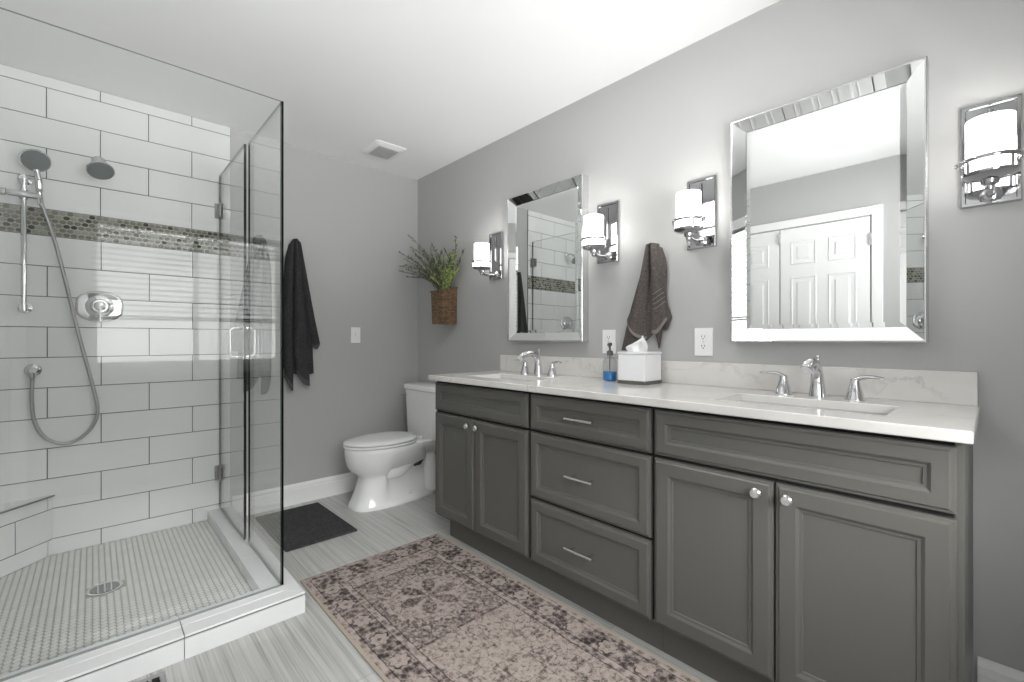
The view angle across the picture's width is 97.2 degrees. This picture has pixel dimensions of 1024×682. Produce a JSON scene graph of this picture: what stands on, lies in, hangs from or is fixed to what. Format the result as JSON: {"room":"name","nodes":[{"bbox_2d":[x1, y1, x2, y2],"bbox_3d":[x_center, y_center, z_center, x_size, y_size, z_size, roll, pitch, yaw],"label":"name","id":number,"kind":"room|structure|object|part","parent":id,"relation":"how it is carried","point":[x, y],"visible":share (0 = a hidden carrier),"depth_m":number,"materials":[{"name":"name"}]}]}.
{"room":"bathroom","nodes":[
{"label":"bathroom","id":0,"kind":"room"},
{"bbox_2d":[0,64,417,554],"bbox_3d":[-1.656,-0.104,2.969,2.510,2.440,0.109,0,0,-43],"label":"wall","id":1,"kind":"structure","parent":0,"point":[146,235],"depth_m":2.60,"materials":[{"name":"white tile"}]},
{"bbox_2d":[0,174,40,313],"bbox_3d":[-2.364,-0.470,2.175,0.144,0.680,0.090,0,0,-43],"label":"slide bar","id":2,"kind":"object","parent":1,"relation":"attached to","point":[24,180],"visible":1,"depth_m":2.17,"materials":[{"name":"silver metal"}]},
{"bbox_3d":[-2.398,-0.702,2.124,0.024,0.036,0.036,0,0,-43],"label":"clamp knob","id":3,"kind":"part","parent":2,"relation":"part of","materials":[{"name":"silver metal"}]},
{"bbox_3d":[-2.353,-0.467,2.174,0.021,0.643,0.021,0,0,-43],"label":"rail","id":4,"kind":"part","parent":2,"relation":"part of","materials":[{"name":"silver metal"}]},
{"bbox_2d":[19,149,99,444],"bbox_3d":[-2.249,-0.189,2.251,0.282,1.443,0.135,0,0,-43],"label":"shower","id":5,"kind":"object","parent":2,"relation":"attached to","point":[37,161],"visible":1,"depth_m":2.22,"materials":[{"name":"silver metal"}]},
{"bbox_3d":[-2.292,-0.741,2.185,0.030,0.163,0.047,0,0,-14],"label":"handle","id":6,"kind":"part","parent":5,"relation":"part of","materials":[{"name":"silver metal"}]},
{"bbox_2d":[75,291,122,322],"bbox_3d":[-2.165,-0.174,2.369,0.190,0.171,0.077,0,0,-43],"label":"shower valve","id":7,"kind":"object","parent":1,"relation":"attached to","point":[97,306],"visible":1,"depth_m":2.37,"materials":[{"name":"silver metal"}]},
{"bbox_3d":[-2.150,-0.146,2.353,0.052,0.115,0.033,0,0,-43],"label":"lever","id":8,"kind":"part","parent":7,"relation":"part of","materials":[{"name":"silver metal"}]},
{"bbox_2d":[86,156,114,179],"bbox_3d":[-2.127,-0.900,2.331,0.111,0.146,0.183,0,0,-43],"label":"shower","id":9,"kind":"object","parent":1,"relation":"attached to","point":[97,168],"visible":1,"depth_m":2.30,"materials":[{"name":"silver metal"}]},
{"bbox_2d":[215,144,255,540],"bbox_3d":[-1.579,0.013,2.539,0.127,2.033,0.625,0,0,-43],"label":"shower door","id":10,"kind":"structure","parent":1,"relation":"attached to","point":[219,208],"depth_m":2.38,"materials":[{"name":"clear glass"}]},
{"bbox_3d":[-1.576,0.009,2.534,0.012,2.025,0.614,0,0,-43],"label":"glass","id":11,"kind":"part","parent":10,"relation":"part of","materials":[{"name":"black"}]},
{"bbox_3d":[-1.404,0.013,2.349,0.127,0.165,0.015,0,0,-43],"label":"loop handle","id":12,"kind":"part","parent":10,"relation":"part of","materials":[{"name":"silver metal"}]},
{"bbox_2d":[232,472,357,516],"bbox_3d":[-1.259,1.047,3.265,1.325,0.138,0.014,0,0,-43],"label":"baseboard","id":13,"kind":"structure","parent":1,"relation":"attached to","point":[268,499],"depth_m":3.07,"materials":[{"name":"white paint"}]},
{"bbox_2d":[284,239,319,390],"bbox_3d":[-1.420,-0.170,3.069,0.241,1.023,0.069,0,0,-43],"label":"bath towel","id":14,"kind":"object","parent":1,"relation":"attached to","point":[301,336],"visible":0.99,"depth_m":3.03,"materials":[{"name":"grey fabric"}]},
{"bbox_2d":[351,327,359,342],"bbox_3d":[-1.161,-0.037,3.355,0.072,0.116,0.016,0,0,-43],"label":"light switch","id":15,"kind":"object","parent":1,"relation":"attached to","point":[355,331],"visible":1,"depth_m":3.35,"materials":[{"name":"white plastic"}]},
{"bbox_2d":[0,490,717,681],"bbox_3d":[-0.393,1.150,1.609,2.510,0.133,3.820,0,0,-43],"label":"floor","id":16,"kind":"structure","parent":0,"point":[46,611],"depth_m":1.91,"materials":[{"name":"grey tile"}]},
{"bbox_2d":[0,495,54,578],"bbox_3d":[-2.321,0.933,2.143,0.202,0.302,0.200,0,0,-43],"label":"shower bench","id":17,"kind":"object","parent":16,"relation":"on","point":[25,525],"visible":1,"depth_m":2.15,"materials":[{"name":"grey tile"}]},
{"bbox_3d":[-2.320,0.786,2.144,0.008,0.009,0.276,0,0,2],"label":"edge trim","id":18,"kind":"part","parent":17,"relation":"part of","materials":[{"name":"white tile"}]},
{"bbox_2d":[86,580,122,595],"bbox_3d":[-1.777,1.082,1.968,0.120,0.005,0.120,0,0,-43],"label":"shower drain","id":19,"kind":"object","parent":16,"relation":"on","point":[110,586],"visible":1,"depth_m":1.96,"materials":[{"name":"silver metal"}]},
{"bbox_2d":[137,671,166,681],"bbox_3d":[-1.241,1.114,1.364,0.314,0.005,0.125,0,0,-43],"label":"floor vent","id":20,"kind":"object","parent":16,"relation":"in","point":[159,677],"visible":1,"depth_m":1.48,"materials":[{"name":"silver metal"}]},
{"bbox_2d":[0,505,304,681],"bbox_3d":[-1.653,1.074,1.999,0.976,0.086,1.316,0,0,-43],"label":"shower curb","id":21,"kind":"object","parent":16,"relation":"on","point":[132,658],"visible":0.89,"depth_m":1.64,"materials":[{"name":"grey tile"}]},
{"bbox_2d":[0,7,280,681],"bbox_3d":[-1.308,0.014,1.584,0.916,2.034,0.013,0,0,-43],"label":"glass panel","id":22,"kind":"object","parent":21,"relation":"on","point":[276,586],"visible":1,"depth_m":1.69,"materials":[{"name":"clear glass"}]},
{"bbox_2d":[248,101,283,585],"bbox_3d":[-1.152,0.014,2.098,0.013,2.034,0.550,0,0,-43],"label":"glass panel","id":23,"kind":"object","parent":21,"relation":"on","point":[260,556],"visible":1,"depth_m":1.90,"materials":[{"name":"clear glass"}]},
{"bbox_2d":[255,502,356,551],"bbox_3d":[-1.253,1.110,2.725,0.392,0.012,0.615,0,0,-43],"label":"bath mat","id":24,"kind":"object","parent":16,"relation":"on","point":[306,525],"visible":1,"depth_m":2.69,"materials":[{"name":"black fabric"}]},
{"bbox_2d":[343,382,436,511],"bbox_3d":[-0.818,0.724,3.200,0.752,0.784,0.454,0,0,-43],"label":"toilet","id":25,"kind":"object","parent":16,"relation":"on","point":[392,468],"visible":0.98,"depth_m":3.09,"materials":[{"name":"white ceramic"}]},
{"bbox_3d":[-0.910,0.706,3.115,0.502,0.016,0.370,0,0,-43],"label":"seat","id":26,"kind":"part","parent":25,"relation":"part of","materials":[{"name":"white plastic"}]},
{"bbox_3d":[-0.909,0.681,3.116,0.502,0.026,0.368,0,0,-43],"label":"lid","id":27,"kind":"part","parent":25,"relation":"part of","materials":[{"name":"white"}]},
{"bbox_3d":[-0.857,0.916,3.164,0.633,0.400,0.368,0,0,-43],"label":"bowl","id":28,"kind":"part","parent":25,"relation":"part of","materials":[{"name":"white ceramic"}]},
{"bbox_3d":[-0.621,0.353,3.383,0.214,0.042,0.454,0,0,-43],"label":"tank lid","id":29,"kind":"part","parent":25,"relation":"part of","materials":[{"name":"white ceramic"}]},
{"bbox_3d":[-0.621,0.544,3.383,0.194,0.340,0.428,0,0,-43],"label":"tank","id":30,"kind":"part","parent":25,"relation":"part of","materials":[{"name":"white ceramic"}]},
{"bbox_2d":[435,381,539,583],"bbox_3d":[0.001,0.672,2.456,0.572,0.888,0.754,0,0,-43],"label":"base cabinet","id":31,"kind":"object","parent":16,"relation":"on","point":[483,434],"visible":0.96,"depth_m":2.24,"materials":[{"name":"grey paint"}]},
{"bbox_3d":[-0.310,0.691,2.432,0.020,0.570,0.359,0,0,-43],"label":"cabinet door","id":32,"kind":"part","parent":31,"relation":"part of","materials":[{"name":"grey paint"}]},
{"bbox_3d":[-0.180,0.441,2.254,0.031,0.032,0.032,0,0,-43],"label":"knob","id":33,"kind":"part","parent":31,"relation":"part of","materials":[{"name":"silver metal"}]},
{"bbox_3d":[-0.056,0.691,2.157,0.020,0.570,0.381,0,0,-43],"label":"cabinet door","id":34,"kind":"part","parent":31,"relation":"part of","materials":[{"name":"grey paint"}]},
{"bbox_2d":[428,371,979,443],"bbox_3d":[0.468,0.213,1.963,0.566,0.029,2.169,0,0,-43],"label":"countertop","id":35,"kind":"structure","parent":31,"relation":"on","point":[954,423],"depth_m":1.46,"materials":[{"name":"white stone"}]},
{"bbox_2d":[514,349,561,375],"bbox_3d":[0.103,0.126,2.522,0.182,0.145,0.367,0,0,-43],"label":"faucet","id":36,"kind":"object","parent":35,"relation":"on","point":[537,361],"visible":1,"depth_m":2.54,"materials":[{"name":"silver metal"}]},
{"bbox_3d":[0.077,0.163,2.642,0.058,0.070,0.058,0,0,-43],"label":"handle","id":37,"kind":"part","parent":36,"relation":"part of","materials":[{"name":"silver metal"}]},
{"bbox_3d":[0.102,0.130,2.521,0.179,0.138,0.053,0,0,-43],"label":"spout","id":38,"kind":"part","parent":36,"relation":"part of","materials":[{"name":"silver metal"}]},
{"bbox_3d":[0.221,0.163,2.486,0.058,0.070,0.058,0,0,-43],"label":"handle","id":39,"kind":"part","parent":36,"relation":"part of","materials":[{"name":"silver metal"}]},
{"bbox_2d":[603,343,616,380],"bbox_3d":[0.476,0.105,2.192,0.068,0.185,0.068,0,0,-22],"label":"soap dispenser","id":40,"kind":"object","parent":35,"relation":"on","point":[609,375],"visible":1,"depth_m":2.17,"materials":[{"name":"blue liquid"}]},
{"bbox_2d":[617,351,661,384],"bbox_3d":[0.585,0.126,2.068,0.152,0.145,0.144,0,0,-43],"label":"tissue box","id":41,"kind":"object","parent":35,"relation":"on","point":[635,368],"visible":0.93,"depth_m":2.02,"materials":[{"name":"white"}]},
{"bbox_2d":[626,336,647,351],"bbox_3d":[0.576,0.020,2.076,0.026,0.081,0.121,0,0,-43],"label":"tissue","id":42,"kind":"object","parent":41,"relation":"on","point":[641,345],"visible":0.92,"depth_m":2.08,"materials":[{"name":"white paper"}]},
{"bbox_3d":[0.585,0.058,2.068,0.152,0.010,0.144,0,0,-43],"label":"plate","id":43,"kind":"part","parent":41,"relation":"part of","materials":[{"name":"white plastic"}]},
{"bbox_2d":[736,401,884,415],"bbox_3d":[0.913,0.297,1.433,0.281,0.138,0.486,0,0,-43],"label":"sink basin","id":44,"kind":"object","parent":35,"relation":"in","point":[736,401],"visible":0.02,"depth_m":1.51,"materials":[{"name":"white ceramic"}]},
{"bbox_2d":[759,355,884,400],"bbox_3d":[1.022,0.126,1.533,0.182,0.145,0.367,0,0,-43],"label":"faucet","id":45,"kind":"object","parent":35,"relation":"on","point":[812,366],"visible":1,"depth_m":1.55,"materials":[{"name":"silver metal"}]},
{"bbox_3d":[0.970,0.130,1.676,0.087,0.030,0.026,0,0,37],"label":"lever","id":46,"kind":"part","parent":45,"relation":"part of","materials":[{"name":"silver metal"}]},
{"bbox_3d":[0.995,0.163,1.653,0.058,0.070,0.058,0,0,-43],"label":"handle","id":47,"kind":"part","parent":45,"relation":"part of","materials":[{"name":"silver metal"}]},
{"bbox_3d":[1.020,0.130,1.532,0.179,0.138,0.053,0,0,-43],"label":"spout","id":48,"kind":"part","parent":45,"relation":"part of","materials":[{"name":"silver metal"}]},
{"bbox_3d":[1.139,0.163,1.498,0.058,0.070,0.058,0,0,-43],"label":"handle","id":49,"kind":"part","parent":45,"relation":"part of","materials":[{"name":"silver metal"}]},
{"bbox_3d":[1.160,0.130,1.471,0.026,0.030,0.087,0,0,-33],"label":"lever","id":50,"kind":"part","parent":45,"relation":"part of","materials":[{"name":"silver metal"}]},
{"bbox_2d":[300,533,701,681],"bbox_3d":[-0.040,1.113,1.619,0.756,0.006,1.954,0,0,-43],"label":"area rug","id":51,"kind":"object","parent":16,"relation":"on","point":[430,608],"visible":1,"depth_m":1.75,"materials":[{"name":"beige carpet"}]},
{"bbox_2d":[531,392,662,650],"bbox_3d":[0.462,0.672,1.956,0.577,0.888,0.605,0,0,-43],"label":"base cabinet","id":52,"kind":"object","parent":16,"relation":"on","point":[593,461],"visible":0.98,"depth_m":1.74,"materials":[{"name":"grey paint"}]},
{"bbox_3d":[0.268,0.836,1.773,0.044,0.012,0.138,0,0,-43],"label":"bar pull","id":53,"kind":"part","parent":52,"relation":"part of","materials":[{"name":"silver metal"}]},
{"bbox_3d":[0.268,0.548,1.773,0.044,0.012,0.138,0,0,-43],"label":"bar pull","id":54,"kind":"part","parent":52,"relation":"part of","materials":[{"name":"silver metal"}]},
{"bbox_3d":[0.268,0.316,1.773,0.044,0.012,0.138,0,0,-43],"label":"bar pull","id":55,"kind":"part","parent":52,"relation":"part of","materials":[{"name":"silver metal"}]},
{"bbox_3d":[0.285,0.839,1.790,0.020,0.274,0.590,0,0,-43],"label":"drawer","id":56,"kind":"part","parent":52,"relation":"part of","materials":[{"name":"grey paint"}]},
{"bbox_3d":[0.285,0.549,1.790,0.020,0.285,0.590,0,0,-43],"label":"drawer","id":57,"kind":"part","parent":52,"relation":"part of","materials":[{"name":"grey paint"}]},
{"bbox_3d":[0.285,0.318,1.790,0.020,0.155,0.590,0,0,-43],"label":"drawer","id":58,"kind":"part","parent":52,"relation":"part of","materials":[{"name":"grey paint"}]},
{"bbox_2d":[655,407,972,681],"bbox_3d":[0.931,0.672,1.455,0.572,0.888,0.765,0,0,-43],"label":"base cabinet","id":59,"kind":"object","parent":16,"relation":"on","point":[785,552],"visible":0.97,"depth_m":1.23,"materials":[{"name":"grey paint"}]},
{"bbox_3d":[0.622,0.691,1.427,0.020,0.570,0.374,0,0,-43],"label":"cabinet door","id":60,"kind":"part","parent":59,"relation":"part of","materials":[{"name":"grey paint"}]},
{"bbox_3d":[0.703,0.441,1.302,0.031,0.032,0.032,0,0,-43],"label":"knob","id":61,"kind":"part","parent":59,"relation":"part of","materials":[{"name":"silver metal"}]},
{"bbox_3d":[0.758,0.441,1.244,0.031,0.032,0.032,0,0,-43],"label":"knob","id":62,"kind":"part","parent":59,"relation":"part of","materials":[{"name":"silver metal"}]},
{"bbox_3d":[0.754,0.602,1.302,0.001,0.747,0.749,0,0,-43],"label":"frame","id":63,"kind":"part","parent":59,"relation":"part of","materials":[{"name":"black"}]},
{"bbox_3d":[0.878,0.691,1.152,0.020,0.570,0.369,0,0,-43],"label":"cabinet door","id":64,"kind":"part","parent":59,"relation":"part of","materials":[{"name":"grey paint"}]},
{"bbox_2d":[0,0,779,179],"bbox_3d":[-0.393,-1.374,1.609,2.510,0.100,3.820,0,0,-43],"label":"ceiling","id":65,"kind":"structure","parent":0,"point":[439,81],"depth_m":2.10,"materials":[{"name":"white paint"}]},
{"bbox_2d":[361,140,405,159],"bbox_3d":[-0.895,-1.312,3.142,0.236,0.024,0.256,0,0,-43],"label":"ceiling vent","id":66,"kind":"object","parent":65,"relation":"in","point":[377,148],"visible":1,"depth_m":3.10,"materials":[{"name":"white plastic"}]},
{"bbox_2d":[368,146,398,159],"bbox_3d":[-0.895,-1.302,3.142,0.148,0.004,0.168,0,0,-43],"label":"grille","id":67,"kind":"object","parent":66,"relation":"attached to","point":[384,152],"depth_m":3.13,"materials":[{"name":"grey plastic"}]},
{"bbox_2d":[418,0,1023,681],"bbox_3d":[0.524,-0.104,2.392,0.100,2.440,3.720,0,0,-43],"label":"wall","id":68,"kind":"structure","parent":0,"point":[639,139],"depth_m":1.83,"materials":[{"name":"grey paint"}]},
{"bbox_2d":[430,287,457,324],"bbox_3d":[-0.503,-0.253,3.320,0.142,0.274,0.163,0,0,-43],"label":"hanging basket","id":69,"kind":"object","parent":68,"relation":"hanging from","point":[443,301],"visible":0.99,"depth_m":3.27,"materials":[{"name":"brown wicker"}]},
{"bbox_2d":[399,235,465,289],"bbox_3d":[-0.600,-0.585,3.368,0.190,0.525,0.706,0,0,-43],"label":"arrangement","id":70,"kind":"object","parent":69,"relation":"in","point":[441,274],"visible":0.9,"depth_m":3.30,"materials":[{"name":"green plant"}]},
{"bbox_2d":[472,231,502,279],"bbox_3d":[-0.171,-0.555,2.923,0.196,0.306,0.144,0,0,-43],"label":"wall sconce","id":71,"kind":"object","parent":68,"relation":"attached to","point":[487,256],"visible":1,"depth_m":2.94,"materials":[{"name":"white glass"}]},
{"bbox_3d":[-0.194,-0.543,2.902,0.098,0.150,0.098,0,0,-43],"label":"lamp shade","id":72,"kind":"part","parent":71,"relation":"part of","materials":[{"name":"white glass"}]},
{"bbox_3d":[-0.153,-0.430,2.940,0.130,0.052,0.052,0,0,-43],"label":"arm","id":73,"kind":"part","parent":71,"relation":"part of","materials":[{"name":"silver metal"}]},
{"bbox_3d":[-0.106,-0.555,2.984,0.018,0.306,0.126,0,0,-43],"label":"plate","id":74,"kind":"part","parent":71,"relation":"part of","materials":[{"name":"silver metal"}]},
{"bbox_2d":[508,173,587,341],"bbox_3d":[0.192,-0.440,2.636,0.053,0.897,0.594,0,0,-43],"label":"wall mirror","id":75,"kind":"object","parent":68,"relation":"attached to","point":[548,264],"visible":1,"depth_m":2.61,"materials":[{"name":"grey mirror"}]},
{"bbox_2d":[516,186,577,332],"bbox_3d":[0.192,-0.440,2.637,0.005,0.801,0.498,0,0,-43],"label":"mirror glass","id":76,"kind":"object","parent":75,"relation":"attached to","point":[547,221],"depth_m":2.62,"materials":[{"name":"silver mirror"}]},
{"bbox_2d":[580,200,618,263],"bbox_3d":[0.431,-0.555,2.275,0.196,0.306,0.144,0,0,-43],"label":"wall sconce","id":77,"kind":"object","parent":68,"relation":"attached to","point":[601,229],"visible":1,"depth_m":2.29,"materials":[{"name":"white glass"}]},
{"bbox_3d":[0.408,-0.543,2.253,0.098,0.150,0.098,0,0,-43],"label":"lamp shade","id":78,"kind":"part","parent":77,"relation":"part of","materials":[{"name":"white glass"}]},
{"bbox_3d":[0.450,-0.430,2.292,0.130,0.052,0.052,0,0,-43],"label":"arm","id":79,"kind":"part","parent":77,"relation":"part of","materials":[{"name":"silver metal"}]},
{"bbox_3d":[0.496,-0.555,2.335,0.018,0.306,0.126,0,0,-43],"label":"plate","id":80,"kind":"part","parent":77,"relation":"part of","materials":[{"name":"silver metal"}]},
{"bbox_2d":[602,330,615,353],"bbox_3d":[0.502,0.008,2.337,0.008,0.122,0.080,0,0,-43],"label":"wall outlet","id":81,"kind":"object","parent":68,"relation":"attached to","point":[608,336],"visible":0.92,"depth_m":2.34,"materials":[{"name":"white plastic"}]},
{"bbox_2d":[622,243,671,349],"bbox_3d":[0.625,-0.203,2.156,0.065,0.509,0.268,0,0,-43],"label":"hand towel","id":82,"kind":"object","parent":68,"relation":"hanging from","point":[650,314],"visible":0.96,"depth_m":2.12,"materials":[{"name":"grey fabric"}]},
{"bbox_2d":[672,174,716,250],"bbox_3d":[0.764,-0.555,1.916,0.196,0.306,0.144,0,0,-43],"label":"wall sconce","id":83,"kind":"object","parent":68,"relation":"attached to","point":[696,206],"visible":1,"depth_m":1.93,"materials":[{"name":"white glass"}]},
{"bbox_3d":[0.741,-0.543,1.894,0.098,0.150,0.098,0,0,-43],"label":"lamp shade","id":84,"kind":"part","parent":83,"relation":"part of","materials":[{"name":"white glass"}]},
{"bbox_3d":[0.783,-0.430,1.933,0.130,0.052,0.052,0,0,-43],"label":"arm","id":85,"kind":"part","parent":83,"relation":"part of","materials":[{"name":"silver metal"}]},
{"bbox_3d":[0.830,-0.555,1.976,0.018,0.306,0.126,0,0,-43],"label":"plate","id":86,"kind":"part","parent":83,"relation":"part of","materials":[{"name":"silver metal"}]},
{"bbox_2d":[695,328,712,355],"bbox_3d":[0.838,0.008,1.975,0.008,0.122,0.080,0,0,-43],"label":"wall outlet","id":87,"kind":"object","parent":68,"relation":"attached to","point":[703,336],"visible":1,"depth_m":1.97,"materials":[{"name":"white plastic"}]},
{"bbox_2d":[699,334,706,340],"bbox_3d":[0.836,-0.012,1.973,0.002,0.029,0.034,0,0,-43],"label":"socket","id":88,"kind":"object","parent":87,"relation":"attached to","point":[702,337],"depth_m":1.97,"materials":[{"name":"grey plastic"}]},
{"bbox_2d":[699,343,706,349],"bbox_3d":[0.836,0.029,1.973,0.002,0.029,0.034,0,0,-43],"label":"socket","id":89,"kind":"object","parent":87,"relation":"attached to","point":[702,346],"depth_m":1.97,"materials":[{"name":"white plastic"}]},
{"bbox_2d":[500,355,977,405],"bbox_3d":[0.667,0.147,2.151,0.020,0.102,2.164,0,0,-43],"label":"backsplash","id":90,"kind":"structure","parent":68,"relation":"attached to","point":[931,386],"depth_m":1.70,"materials":[{"name":"white stone"}]},
{"bbox_2d":[731,56,928,342],"bbox_3d":[1.114,-0.440,1.643,0.053,0.897,0.594,0,0,-43],"label":"wall mirror","id":91,"kind":"object","parent":68,"relation":"attached to","point":[830,187],"visible":1,"depth_m":1.60,"materials":[{"name":"grey mirror"}]},
{"bbox_2d":[746,82,906,328],"bbox_3d":[1.114,-0.440,1.644,0.005,0.801,0.498,0,0,-43],"label":"mirror glass","id":92,"kind":"object","parent":91,"relation":"attached to","point":[826,181],"depth_m":1.61,"materials":[{"name":"silver mirror"}]},
{"bbox_2d":[954,93,1023,209],"bbox_3d":[1.356,-0.555,1.279,0.196,0.306,0.144,0,0,-43],"label":"wall sconce","id":93,"kind":"object","parent":68,"relation":"attached to","point":[992,152],"visible":1,"depth_m":1.26,"materials":[{"name":"silver metal"}]},
{"bbox_3d":[1.333,-0.543,1.257,0.098,0.150,0.098,0,0,-43],"label":"lamp shade","id":94,"kind":"part","parent":93,"relation":"part of","materials":[{"name":"white glass"}]},
{"bbox_3d":[1.374,-0.430,1.296,0.130,0.052,0.052,0,0,-43],"label":"arm","id":95,"kind":"part","parent":93,"relation":"part of","materials":[{"name":"silver metal"}]},
{"bbox_2d":[977,656,1023,681],"bbox_3d":[1.542,1.036,1.212,0.014,0.160,0.405,0,0,-43],"label":"baseboard","id":96,"kind":"structure","parent":68,"relation":"attached to","point":[987,670],"depth_m":1.33,"materials":[{"name":"white paint"}]}
]}

